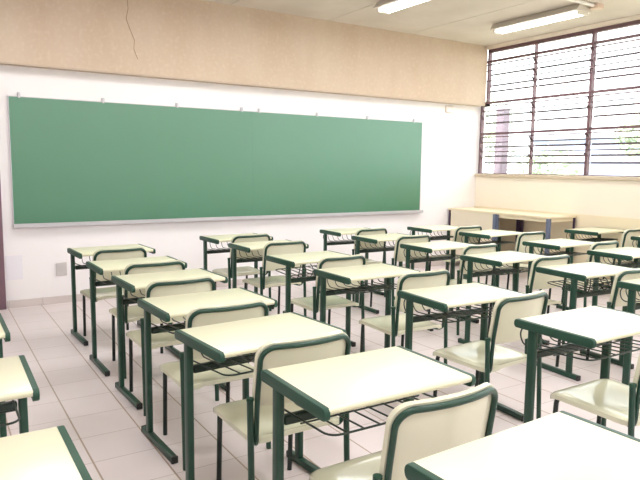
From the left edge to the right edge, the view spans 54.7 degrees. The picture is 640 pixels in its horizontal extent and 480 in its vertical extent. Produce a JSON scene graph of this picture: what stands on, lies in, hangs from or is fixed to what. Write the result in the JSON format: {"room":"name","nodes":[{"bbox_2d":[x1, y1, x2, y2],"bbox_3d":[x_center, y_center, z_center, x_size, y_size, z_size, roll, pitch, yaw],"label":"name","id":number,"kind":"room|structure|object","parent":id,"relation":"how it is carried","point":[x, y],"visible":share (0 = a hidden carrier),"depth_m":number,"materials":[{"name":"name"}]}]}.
{"room":"classroom","nodes":[
{"label":"classroom","id":0,"kind":"room"},
{"bbox_2d":[0,52,487,307],"bbox_3d":[-1.396,-1.198,7.186,9.176,3.556,0.150,-4,8,-32],"label":"wall","id":1,"kind":"structure","parent":0,"point":[450,141],"depth_m":7.27,"materials":[{"name":"white paint"}]},
{"bbox_2d":[0,183,6,309],"bbox_3d":[-3.533,-0.361,5.789,0.990,2.170,0.099,-4,8,-32],"label":"door","id":2,"kind":"structure","parent":1,"relation":"in","point":[2,267],"depth_m":6.11,"materials":[{"name":"purple paint"}]},
{"bbox_2d":[5,255,22,279],"bbox_3d":[-3.071,0.277,6.221,0.154,0.246,0.005,-4,8,-32],"label":"paper sheet","id":3,"kind":"object","parent":1,"relation":"attached to","point":[14,264],"visible":1,"depth_m":6.22,"materials":[{"name":"white paper"}]},
{"bbox_2d":[56,262,66,275],"bbox_3d":[-2.695,0.303,6.456,0.104,0.136,0.018,-4,8,-32],"label":"cover plate","id":4,"kind":"object","parent":1,"relation":"attached to","point":[61,268],"visible":1,"depth_m":6.45,"materials":[{"name":"grey plastic"}]},
{"bbox_2d":[7,92,422,227],"bbox_3d":[-0.777,-0.919,7.476,5.328,1.325,0.076,-4,8,-32],"label":"chalkboard","id":5,"kind":"object","parent":1,"relation":"attached to","point":[73,162],"visible":1,"depth_m":7.10,"materials":[{"name":"green metal"}]},
{"bbox_2d":[13,210,422,227],"bbox_3d":[-0.785,-0.280,7.552,5.328,0.038,0.076,-4,8,-32],"label":"chalk tray","id":6,"kind":"object","parent":5,"relation":"on","point":[311,213],"depth_m":7.12,"materials":[{"name":"silver metal"}]},
{"bbox_2d":[7,260,459,307],"bbox_3d":[-0.388,0.479,7.940,6.503,0.075,0.012,-4,8,-32],"label":"baseboard","id":7,"kind":"structure","parent":1,"relation":"attached to","point":[79,297],"depth_m":6.50,"materials":[{"name":"grey tile"}]},
{"bbox_2d":[0,0,487,106],"bbox_3d":[-1.307,-2.217,6.944,8.876,0.872,0.136,-4,8,-32],"label":"beam","id":8,"kind":"structure","parent":1,"relation":"attached to","point":[203,41],"depth_m":7.08,"materials":[{"name":"paint"}]},
{"bbox_2d":[445,106,452,112],"bbox_3d":[1.895,-1.915,9.072,0.140,0.100,0.034,-4,8,-32],"label":"junction box","id":9,"kind":"object","parent":1,"relation":"attached to","point":[448,109],"visible":1,"depth_m":9.05,"materials":[{"name":"beige plastic"}]},
{"bbox_2d":[486,14,639,49],"bbox_3d":[4.935,-2.377,5.446,0.180,0.048,8.998,-4,8,-32],"label":"trim","id":10,"kind":"structure","parent":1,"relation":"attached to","point":[635,17],"depth_m":8.01,"materials":[{"name":"beige paint"}]},
{"bbox_2d":[0,263,639,479],"bbox_3d":[1.051,1.118,3.504,9.176,0.120,9.431,-4,8,-32],"label":"floor","id":11,"kind":"structure","parent":0,"point":[103,426],"depth_m":3.97,"materials":[{"name":"tile"}]},
{"bbox_2d":[0,313,10,437],"bbox_3d":[-1.672,0.752,2.647,0.618,0.741,0.466,-4,8,-32],"label":"student desk","id":12,"kind":"object","parent":11,"relation":"on","point":[4,332],"visible":0.3,"depth_m":2.87,"materials":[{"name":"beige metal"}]},
{"bbox_2d":[0,355,39,433],"bbox_3d":[-1.256,0.833,2.005,0.618,0.741,0.466,-3,8,-31],"label":"student desk","id":13,"kind":"object","parent":11,"relation":"on","point":[17,381],"visible":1,"depth_m":2.09,"materials":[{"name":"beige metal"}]},
{"bbox_2d":[0,400,19,426],"bbox_3d":[-1.273,0.541,2.004,0.518,0.122,0.388,-3,8,-31],"label":"basket","id":14,"kind":"object","parent":13,"relation":"on","point":[9,404],"depth_m":2.17,"materials":[{"name":"black metal"}]},
{"bbox_2d":[0,425,91,479],"bbox_3d":[-0.848,0.910,1.388,0.618,0.741,0.466,-4,8,-32],"label":"student desk","id":15,"kind":"object","parent":11,"relation":"on","point":[49,453],"visible":1,"depth_m":1.50,"materials":[{"name":"beige laminate"}]},
{"bbox_2d":[67,244,155,345],"bbox_3d":[-1.762,0.441,5.272,0.618,0.741,0.466,-4,8,-34],"label":"student desk","id":16,"kind":"object","parent":11,"relation":"on","point":[80,252],"visible":0.44,"depth_m":5.20,"materials":[{"name":"beige laminate"}]},
{"bbox_2d":[80,247,146,335],"bbox_3d":[-1.702,0.434,5.115,0.474,0.794,0.526,-4,8,-35],"label":"chair","id":17,"kind":"object","parent":11,"relation":"on","point":[132,252],"visible":0.48,"depth_m":4.91,"materials":[{"name":"beige plastic"}]},
{"bbox_2d":[86,256,186,375],"bbox_3d":[-1.340,0.530,4.563,0.618,0.741,0.466,-4,8,-33],"label":"student desk","id":18,"kind":"object","parent":11,"relation":"on","point":[101,266],"visible":0.44,"depth_m":4.50,"materials":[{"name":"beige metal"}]},
{"bbox_2d":[95,272,120,283],"bbox_3d":[-1.358,0.238,4.561,0.518,0.122,0.388,-4,8,-33],"label":"basket","id":19,"kind":"object","parent":18,"relation":"on","point":[108,281],"depth_m":4.49,"materials":[{"name":"black metal"}]},
{"bbox_2d":[109,260,185,378],"bbox_3d":[-1.242,0.518,4.454,0.474,0.794,0.526,-4,8,-33],"label":"chair","id":20,"kind":"object","parent":11,"relation":"on","point":[130,313],"visible":0.5,"depth_m":4.21,"materials":[{"name":"green paint"}]},
{"bbox_2d":[111,268,227,409],"bbox_3d":[-0.960,0.602,3.994,0.618,0.741,0.466,-4,8,-34],"label":"student desk","id":21,"kind":"object","parent":11,"relation":"on","point":[131,282],"visible":0.6,"depth_m":3.92,"materials":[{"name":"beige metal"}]},
{"bbox_2d":[122,289,144,302],"bbox_3d":[-0.978,0.310,3.992,0.518,0.122,0.388,-4,8,-34],"label":"basket","id":22,"kind":"object","parent":21,"relation":"on","point":[128,300],"depth_m":3.93,"materials":[{"name":"black metal"}]},
{"bbox_2d":[126,276,218,415],"bbox_3d":[-0.925,0.595,3.835,0.474,0.794,0.526,-4,8,-33],"label":"chair","id":23,"kind":"object","parent":11,"relation":"on","point":[158,288],"visible":0.41,"depth_m":3.62,"materials":[{"name":"green paint"}]},
{"bbox_2d":[137,287,277,463],"bbox_3d":[-0.596,0.685,3.329,0.618,0.741,0.466,-4,8,-34],"label":"student desk","id":24,"kind":"object","parent":11,"relation":"on","point":[165,308],"visible":0.61,"depth_m":3.26,"materials":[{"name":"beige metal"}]},
{"bbox_2d":[151,317,185,333],"bbox_3d":[-0.614,0.393,3.326,0.518,0.122,0.388,-4,8,-34],"label":"basket","id":25,"kind":"object","parent":24,"relation":"on","point":[178,325],"depth_m":3.27,"materials":[{"name":"black metal"}]},
{"bbox_2d":[159,300,270,470],"bbox_3d":[-0.550,0.675,3.197,0.474,0.794,0.526,-4,8,-32],"label":"chair","id":26,"kind":"object","parent":11,"relation":"on","point":[202,315],"visible":0.55,"depth_m":3.00,"materials":[{"name":"green paint"}]},
{"bbox_2d":[199,233,273,308],"bbox_3d":[-0.844,0.331,6.299,0.618,0.741,0.466,-4,8,-34],"label":"student desk","id":27,"kind":"object","parent":11,"relation":"on","point":[215,239],"visible":0.41,"depth_m":6.22,"materials":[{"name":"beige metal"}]},
{"bbox_2d":[208,242,229,251],"bbox_3d":[-0.862,0.040,6.296,0.518,0.122,0.388,-4,8,-34],"label":"basket","id":28,"kind":"object","parent":27,"relation":"on","point":[219,249],"depth_m":6.25,"materials":[{"name":"black metal"}]},
{"bbox_2d":[212,233,271,310],"bbox_3d":[-0.788,0.315,6.223,0.474,0.794,0.526,-4,8,-35],"label":"chair","id":29,"kind":"object","parent":11,"relation":"on","point":[245,270],"visible":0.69,"depth_m":6.03,"materials":[{"name":"green paint"}]},
{"bbox_2d":[174,312,346,479],"bbox_3d":[-0.254,0.760,2.730,0.618,0.741,0.466,-4,8,-36],"label":"student desk","id":30,"kind":"object","parent":11,"relation":"on","point":[218,342],"visible":0.84,"depth_m":2.65,"materials":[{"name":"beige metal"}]},
{"bbox_2d":[193,353,254,375],"bbox_3d":[-0.273,0.468,2.727,0.518,0.122,0.388,-4,8,-36],"label":"basket","id":31,"kind":"object","parent":30,"relation":"on","point":[239,358],"depth_m":2.66,"materials":[{"name":"black metal"}]},
{"bbox_2d":[228,240,308,312],"bbox_3d":[-0.473,0.403,5.735,0.618,0.741,0.466,-4,8,-33],"label":"student desk","id":32,"kind":"object","parent":11,"relation":"on","point":[247,247],"visible":0.43,"depth_m":5.66,"materials":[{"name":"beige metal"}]},
{"bbox_2d":[237,250,262,260],"bbox_3d":[-0.491,0.111,5.734,0.518,0.122,0.388,-4,8,-33],"label":"basket","id":33,"kind":"object","parent":32,"relation":"on","point":[256,258],"depth_m":5.70,"materials":[{"name":"black metal"}]},
{"bbox_2d":[242,240,306,315],"bbox_3d":[-0.421,0.382,5.699,0.474,0.794,0.526,-4,8,-33],"label":"chair","id":34,"kind":"object","parent":11,"relation":"on","point":[262,282],"visible":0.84,"depth_m":5.49,"materials":[{"name":"green paint"}]},
{"bbox_2d":[213,331,350,479],"bbox_3d":[-0.169,0.746,2.637,0.474,0.794,0.526,-4,8,-32],"label":"chair","id":35,"kind":"object","parent":11,"relation":"on","point":[251,417],"visible":0.71,"depth_m":2.43,"materials":[{"name":"green paint"}]},
{"bbox_2d":[265,251,355,346],"bbox_3d":[-0.077,0.493,5.005,0.618,0.741,0.466,-4,8,-34],"label":"student desk","id":36,"kind":"object","parent":11,"relation":"on","point":[289,260],"visible":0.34,"depth_m":4.83,"materials":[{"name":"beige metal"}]},
{"bbox_2d":[275,263,317,278],"bbox_3d":[-0.052,0.210,4.939,0.518,0.122,0.388,-4,8,-34],"label":"basket","id":37,"kind":"object","parent":36,"relation":"on","point":[299,277],"depth_m":4.81,"materials":[{"name":"black metal"}]},
{"bbox_2d":[291,254,365,351],"bbox_3d":[0.053,0.488,4.846,0.474,0.794,0.526,-4,8,-33],"label":"chair","id":38,"kind":"object","parent":11,"relation":"on","point":[312,303],"visible":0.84,"depth_m":4.68,"materials":[{"name":"green paint"}]},
{"bbox_2d":[320,227,383,295],"bbox_3d":[0.370,0.256,7.068,0.618,0.741,0.466,-3,8,-31],"label":"student desk","id":39,"kind":"object","parent":11,"relation":"on","point":[344,231],"visible":0.59,"depth_m":7.00,"materials":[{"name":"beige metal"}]},
{"bbox_2d":[323,235,354,242],"bbox_3d":[0.354,-0.036,7.067,0.518,0.122,0.388,-3,8,-31],"label":"basket","id":40,"kind":"object","parent":39,"relation":"on","point":[335,241],"depth_m":7.02,"materials":[{"name":"black metal"}]},
{"bbox_2d":[313,263,420,347],"bbox_3d":[0.331,0.578,4.332,0.618,0.741,0.466,-4,8,-32],"label":"student desk","id":41,"kind":"object","parent":11,"relation":"on","point":[348,274],"visible":0.71,"depth_m":4.27,"materials":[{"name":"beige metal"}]},
{"bbox_2d":[319,278,396,293],"bbox_3d":[0.313,0.286,4.330,0.518,0.122,0.388,-4,8,-32],"label":"basket","id":42,"kind":"object","parent":41,"relation":"on","point":[370,288],"depth_m":4.34,"materials":[{"name":"black metal"}]},
{"bbox_2d":[261,346,475,479],"bbox_3d":[0.167,0.829,2.186,0.618,0.741,0.466,-3,8,-32],"label":"student desk","id":43,"kind":"object","parent":11,"relation":"on","point":[324,388],"visible":0.94,"depth_m":2.10,"materials":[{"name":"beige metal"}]},
{"bbox_2d":[284,393,434,435],"bbox_3d":[0.150,0.537,2.185,0.518,0.122,0.388,-3,8,-32],"label":"basket","id":44,"kind":"object","parent":43,"relation":"on","point":[299,414],"depth_m":2.11,"materials":[{"name":"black metal"}]},
{"bbox_2d":[352,228,386,301],"bbox_3d":[0.449,0.243,6.965,0.474,0.794,0.526,-4,8,-34],"label":"chair","id":45,"kind":"object","parent":11,"relation":"on","point":[371,231],"visible":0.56,"depth_m":6.74,"materials":[{"name":"green paint"}]},
{"bbox_2d":[351,233,408,313],"bbox_3d":[0.701,0.330,6.475,0.618,0.741,0.466,-4,8,-32],"label":"student desk","id":46,"kind":"object","parent":11,"relation":"on","point":[375,238],"visible":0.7,"depth_m":6.39,"materials":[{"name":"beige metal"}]},
{"bbox_2d":[355,241,394,250],"bbox_3d":[0.684,0.038,6.473,0.518,0.122,0.388,-4,8,-32],"label":"basket","id":47,"kind":"object","parent":46,"relation":"on","point":[381,248],"depth_m":6.45,"materials":[{"name":"black metal"}]},
{"bbox_2d":[370,234,430,310],"bbox_3d":[0.817,0.322,6.334,0.474,0.794,0.526,-3,8,-31],"label":"chair","id":48,"kind":"object","parent":11,"relation":"on","point":[399,252],"visible":0.42,"depth_m":6.08,"materials":[{"name":"green paint"}]},
{"bbox_2d":[309,382,497,479],"bbox_3d":[0.264,0.820,2.054,0.474,0.794,0.526,-4,8,-32],"label":"chair","id":49,"kind":"object","parent":11,"relation":"on","point":[415,430],"visible":0.79,"depth_m":1.80,"materials":[{"name":"green paint"}]},
{"bbox_2d":[359,269,449,363],"bbox_3d":[0.570,0.569,4.213,0.474,0.794,0.526,-3,8,-31],"label":"chair","id":50,"kind":"object","parent":11,"relation":"on","point":[393,324],"visible":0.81,"depth_m":4.02,"materials":[{"name":"green paint"}]},
{"bbox_2d":[407,225,459,271],"bbox_3d":[1.437,0.212,7.555,0.618,0.741,0.466,-4,8,-32],"label":"student desk","id":51,"kind":"object","parent":11,"relation":"on","point":[428,229],"visible":0.57,"depth_m":7.50,"materials":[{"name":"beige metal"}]},
{"bbox_2d":[410,230,452,238],"bbox_3d":[1.420,-0.080,7.553,0.518,0.122,0.388,-4,8,-32],"label":"basket","id":52,"kind":"object","parent":51,"relation":"on","point":[447,236],"depth_m":7.63,"materials":[{"name":"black metal"}]},
{"bbox_2d":[400,240,478,330],"bbox_3d":[1.128,0.410,5.842,0.618,0.741,0.466,-4,8,-32],"label":"student desk","id":53,"kind":"object","parent":11,"relation":"on","point":[427,247],"visible":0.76,"depth_m":5.79,"materials":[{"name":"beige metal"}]},
{"bbox_2d":[404,249,460,260],"bbox_3d":[1.111,0.118,5.840,0.518,0.122,0.388,-4,8,-32],"label":"basket","id":54,"kind":"object","parent":53,"relation":"on","point":[449,256],"depth_m":5.86,"materials":[{"name":"black metal"}]},
{"bbox_2d":[429,225,481,282],"bbox_3d":[1.606,0.208,7.380,0.474,0.794,0.526,-4,8,-33],"label":"chair","id":55,"kind":"object","parent":11,"relation":"on","point":[456,237],"visible":0.35,"depth_m":7.14,"materials":[{"name":"green paint"}]},
{"bbox_2d":[397,282,524,421],"bbox_3d":[0.824,0.670,3.603,0.618,0.741,0.466,-3,8,-29],"label":"student desk","id":56,"kind":"object","parent":11,"relation":"on","point":[441,298],"visible":0.76,"depth_m":3.55,"materials":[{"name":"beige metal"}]},
{"bbox_2d":[403,299,492,322],"bbox_3d":[0.809,0.378,3.602,0.518,0.122,0.388,-3,8,-29],"label":"basket","id":57,"kind":"object","parent":56,"relation":"on","point":[475,310],"depth_m":3.57,"materials":[{"name":"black metal"}]},
{"bbox_2d":[428,243,497,334],"bbox_3d":[1.302,0.408,5.658,0.474,0.794,0.526,-4,8,-32],"label":"chair","id":58,"kind":"object","parent":11,"relation":"on","point":[483,248],"visible":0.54,"depth_m":5.41,"materials":[{"name":"green paint"}]},
{"bbox_2d":[448,207,519,264],"bbox_3d":[2.391,-0.017,9.079,0.550,0.862,0.920,-4,8,-32],"label":"side table","id":59,"kind":"object","parent":11,"relation":"on","point":[486,218],"visible":0.49,"depth_m":8.87,"materials":[{"name":"beige wood"}]},
{"bbox_2d":[433,290,547,418],"bbox_3d":[0.962,0.656,3.520,0.474,0.794,0.526,-4,8,-35],"label":"chair","id":60,"kind":"object","parent":11,"relation":"on","point":[486,356],"visible":0.82,"depth_m":3.34,"materials":[{"name":"green paint"}]},
{"bbox_2d":[459,229,521,286],"bbox_3d":[1.944,0.280,7.030,0.618,0.741,0.466,-4,8,-36],"label":"student desk","id":61,"kind":"object","parent":11,"relation":"on","point":[486,234],"visible":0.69,"depth_m":6.96,"materials":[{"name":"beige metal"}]},
{"bbox_2d":[461,236,515,244],"bbox_3d":[1.925,-0.012,7.027,0.518,0.122,0.388,-4,8,-36],"label":"basket","id":62,"kind":"object","parent":61,"relation":"on","point":[498,242],"depth_m":7.08,"materials":[{"name":"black metal"}]},
{"bbox_2d":[458,250,549,344],"bbox_3d":[1.533,0.498,5.136,0.618,0.741,0.466,-4,8,-33],"label":"student desk","id":63,"kind":"object","parent":11,"relation":"on","point":[498,259],"visible":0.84,"depth_m":5.09,"materials":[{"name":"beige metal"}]},
{"bbox_2d":[464,261,530,274],"bbox_3d":[1.515,0.206,5.135,0.518,0.122,0.388,-4,8,-33],"label":"basket","id":64,"kind":"object","parent":63,"relation":"on","point":[514,269],"depth_m":5.15,"materials":[{"name":"black metal"}]},
{"bbox_2d":[485,231,544,290],"bbox_3d":[2.142,0.282,6.809,0.474,0.794,0.526,-4,8,-33],"label":"chair","id":65,"kind":"object","parent":11,"relation":"on","point":[539,235],"visible":0.34,"depth_m":6.57,"materials":[{"name":"green paint"}]},
{"bbox_2d":[404,411,639,479],"bbox_3d":[0.582,0.912,1.530,0.618,0.741,0.466,-4,8,-34],"label":"student desk","id":66,"kind":"object","parent":11,"relation":"on","point":[561,445],"visible":1,"depth_m":1.54,"materials":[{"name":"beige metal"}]},
{"bbox_2d":[487,254,569,353],"bbox_3d":[1.682,0.490,5.001,0.474,0.794,0.526,-4,8,-32],"label":"chair","id":67,"kind":"object","parent":11,"relation":"on","point":[536,280],"visible":0.5,"depth_m":4.75,"materials":[{"name":"green paint"}]},
{"bbox_2d":[495,211,576,271],"bbox_3d":[2.872,0.078,8.320,0.550,0.862,0.866,-4,8,-32],"label":"side table","id":68,"kind":"object","parent":11,"relation":"on","point":[548,218],"visible":0.66,"depth_m":8.06,"materials":[{"name":"beige wood"}]},
{"bbox_2d":[522,238,594,309],"bbox_3d":[2.385,0.387,6.166,0.618,0.741,0.466,-4,8,-32],"label":"student desk","id":69,"kind":"object","parent":11,"relation":"on","point":[555,244],"visible":0.61,"depth_m":6.10,"materials":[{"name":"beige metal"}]},
{"bbox_2d":[525,246,586,255],"bbox_3d":[2.367,0.096,6.164,0.518,0.122,0.388,-4,8,-32],"label":"basket","id":70,"kind":"object","parent":69,"relation":"on","point":[567,251],"depth_m":6.22,"materials":[{"name":"black metal"}]},
{"bbox_2d":[514,305,639,425],"bbox_3d":[1.304,0.751,2.971,0.618,0.741,0.466,-3,8,-31],"label":"student desk","id":71,"kind":"object","parent":11,"relation":"on","point":[590,327],"visible":0.82,"depth_m":2.90,"materials":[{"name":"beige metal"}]},
{"bbox_2d":[520,329,639,360],"bbox_3d":[1.288,0.459,2.969,0.518,0.122,0.388,-3,8,-31],"label":"basket","id":72,"kind":"object","parent":71,"relation":"on","point":[593,333],"depth_m":2.85,"materials":[{"name":"black metal"}]},
{"bbox_2d":[547,240,618,313],"bbox_3d":[2.546,0.383,5.997,0.474,0.794,0.526,-4,8,-34],"label":"chair","id":73,"kind":"object","parent":11,"relation":"on","point":[609,244],"visible":0.38,"depth_m":5.76,"materials":[{"name":"green paint"}]},
{"bbox_2d":[536,262,634,380],"bbox_3d":[1.945,0.571,4.560,0.618,0.741,0.466,-3,8,-28],"label":"student desk","id":74,"kind":"object","parent":11,"relation":"on","point":[576,272],"visible":0.62,"depth_m":4.41,"materials":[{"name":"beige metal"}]},
{"bbox_2d":[547,276,613,293],"bbox_3d":[1.967,0.288,4.493,0.518,0.122,0.388,-3,8,-28],"label":"basket","id":75,"kind":"object","parent":74,"relation":"on","point":[605,291],"depth_m":4.41,"materials":[{"name":"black metal"}]},
{"bbox_2d":[562,227,624,292],"bbox_3d":[3.317,0.243,7.485,0.618,0.741,0.466,-4,8,-35],"label":"student desk","id":76,"kind":"object","parent":11,"relation":"on","point":[595,231],"visible":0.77,"depth_m":7.40,"materials":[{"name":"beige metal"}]},
{"bbox_2d":[566,233,617,241],"bbox_3d":[3.298,-0.048,7.482,0.518,0.122,0.388,-4,8,-35],"label":"basket","id":77,"kind":"object","parent":76,"relation":"on","point":[598,239],"depth_m":7.51,"materials":[{"name":"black metal"}]},
{"bbox_2d":[550,353,639,436],"bbox_3d":[1.398,0.740,2.848,0.474,0.794,0.526,-4,8,-32],"label":"chair","id":78,"kind":"object","parent":11,"relation":"on","point":[612,400],"visible":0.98,"depth_m":2.84,"materials":[{"name":"green paint"}]},
{"bbox_2d":[555,268,639,366],"bbox_3d":[2.043,0.561,4.439,0.474,0.794,0.526,-4,8,-32],"label":"chair","id":79,"kind":"object","parent":11,"relation":"on","point":[615,300],"visible":0.34,"depth_m":4.16,"materials":[{"name":"green paint"}]},
{"bbox_2d":[586,228,639,287],"bbox_3d":[3.476,0.242,7.292,0.474,0.794,0.526,-4,8,-35],"label":"chair","id":80,"kind":"object","parent":11,"relation":"on","point":[626,241],"visible":0.34,"depth_m":7.01,"materials":[{"name":"green paint"}]},
{"bbox_2d":[587,247,639,339],"bbox_3d":[2.755,0.467,5.531,0.618,0.741,0.466,-3,8,-31],"label":"student desk","id":81,"kind":"object","parent":11,"relation":"on","point":[628,254],"visible":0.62,"depth_m":5.46,"materials":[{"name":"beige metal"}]},
{"bbox_2d":[589,255,639,267],"bbox_3d":[2.739,0.175,5.530,0.518,0.122,0.388,-3,8,-31],"label":"basket","id":82,"kind":"object","parent":81,"relation":"on","point":[633,264],"depth_m":5.60,"materials":[{"name":"black metal"}]},
{"bbox_2d":[616,278,639,384],"bbox_3d":[2.288,0.640,4.009,0.618,0.741,0.466,-4,8,-32],"label":"student desk","id":83,"kind":"object","parent":11,"relation":"on","point":[633,285],"visible":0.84,"depth_m":3.96,"materials":[{"name":"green metal"}]},
{"bbox_2d":[620,288,639,303],"bbox_3d":[2.271,0.349,4.008,0.518,0.122,0.388,-4,8,-32],"label":"basket","id":84,"kind":"object","parent":83,"relation":"on","point":[621,288],"depth_m":4.03,"materials":[{"name":"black metal"}]},
{"bbox_2d":[630,236,639,263],"bbox_3d":[3.761,0.334,6.766,0.618,0.741,0.466,-4,8,-32],"label":"student desk","id":85,"kind":"object","parent":11,"relation":"on","point":[637,238],"visible":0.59,"depth_m":6.70,"materials":[{"name":"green metal"}]},
{"bbox_2d":[204,0,639,45],"bbox_3d":[1.196,-2.240,3.084,9.014,0.140,9.281,-4,8,-32],"label":"ceiling","id":86,"kind":"structure","parent":0,"point":[466,21],"depth_m":7.31,"materials":[{"name":"paint"}]},
{"bbox_2d":[373,0,427,13],"bbox_3d":[1.025,-2.501,6.347,0.270,0.110,1.240,-4,8,-32],"label":"ceiling lamp","id":87,"kind":"object","parent":86,"relation":"attached to","point":[385,6],"visible":1,"depth_m":6.64,"materials":[{"name":"beige plastic"}]},
{"bbox_2d":[377,9,389,13],"bbox_3d":[0.707,-2.540,6.851,0.170,0.060,0.024,-4,8,-32],"label":"socket","id":88,"kind":"object","parent":87,"relation":"attached to","point":[378,10],"depth_m":6.84,"materials":[{"name":"beige plastic"}]},
{"bbox_2d":[490,4,591,34],"bbox_3d":[2.574,-2.596,7.316,0.270,0.110,1.240,-4,8,-32],"label":"ceiling lamp","id":89,"kind":"object","parent":86,"relation":"attached to","point":[577,10],"visible":0.99,"depth_m":7.19,"materials":[{"name":"beige plastic"}]},
{"bbox_2d":[577,10,587,15],"bbox_3d":[2.891,-2.509,6.818,0.170,0.060,0.024,-4,8,-32],"label":"socket","id":90,"kind":"object","parent":89,"relation":"attached to","point":[581,12],"depth_m":6.81,"materials":[{"name":"beige plastic"}]},
{"bbox_2d":[567,0,594,6],"bbox_3d":[0.791,-2.428,5.386,5.300,0.036,0.036,-4,8,-32],"label":"conduit","id":91,"kind":"object","parent":86,"relation":"attached to","point":[575,1],"visible":1,"depth_m":6.64,"materials":[{"name":"white plastic"}]},
{"bbox_2d":[589,3,603,9],"bbox_3d":[3.034,-2.559,6.791,0.120,0.050,0.100,-4,8,-32],"label":"box","id":92,"kind":"object","parent":86,"relation":"attached to","point":[598,6],"visible":0.9,"depth_m":6.76,"materials":[{"name":"beige plastic"}]},
{"bbox_2d":[474,176,639,218],"bbox_3d":[4.880,0.162,5.810,0.150,1.333,9.131,-4,8,-32],"label":"wall","id":93,"kind":"structure","parent":0,"point":[612,198],"depth_m":8.23,"materials":[{"name":"beige paint"}]},
{"bbox_2d":[474,206,639,285],"bbox_3d":[4.812,0.390,5.795,0.004,0.882,9.131,-4,8,-32],"label":"trim","id":94,"kind":"structure","parent":93,"relation":"attached to","point":[582,220],"depth_m":8.11,"materials":[{"name":"beige paint"}]},
{"bbox_2d":[475,20,639,180],"bbox_3d":[4.843,-1.440,5.703,0.200,1.874,8.930,-4,8,-32],"label":"window","id":95,"kind":"structure","parent":93,"relation":"in","point":[594,32],"depth_m":8.21,"materials":[{"name":"brown metal"}]},
{"label":"outside","id":96,"kind":"structure","parent":0,"visible":0},
{"bbox_3d":[6.265,-1.497,27.592,100.000,0.160,100.000,-4,8,-32],"label":"yard","id":97,"kind":"structure","parent":96,"visible":0},
{"bbox_2d":[483,94,517,172],"bbox_3d":[7.791,-5.114,32.790,4.777,5.856,5.588,-4,8,-32],"label":"tree","id":98,"kind":"object","parent":97,"relation":"on","point":[490,127],"visible":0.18,"depth_m":31.75,"materials":[{"name":"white plant"}]},
{"bbox_2d":[494,108,509,172],"bbox_3d":[3.200,-0.991,11.022,0.200,2.640,0.220,-4,8,-32],"label":"pillar","id":99,"kind":"structure","parent":97,"relation":"on","point":[503,127],"depth_m":10.88,"materials":[{"name":"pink paint"}]},
{"bbox_2d":[511,141,581,175],"bbox_3d":[7.808,-1.990,20.541,2.422,2.537,3.100,-1,7,-15],"label":"tree","id":100,"kind":"object","parent":97,"relation":"on","point":[543,168],"visible":0.31,"depth_m":20.53,"materials":[{"name":"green plant"}]},
{"bbox_2d":[529,134,639,176],"bbox_3d":[16.494,-4.118,35.529,8.400,3.440,4.400,-4,8,-32],"label":"outbuilding","id":101,"kind":"structure","parent":97,"relation":"on","point":[594,169],"depth_m":32.56,"materials":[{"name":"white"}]},
{"bbox_2d":[613,109,639,175],"bbox_3d":[12.516,-2.773,21.881,3.643,3.884,3.647,-4,8,-32],"label":"tree","id":102,"kind":"object","parent":97,"relation":"on","point":[635,120],"visible":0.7,"depth_m":22.02,"materials":[{"name":"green plant"}]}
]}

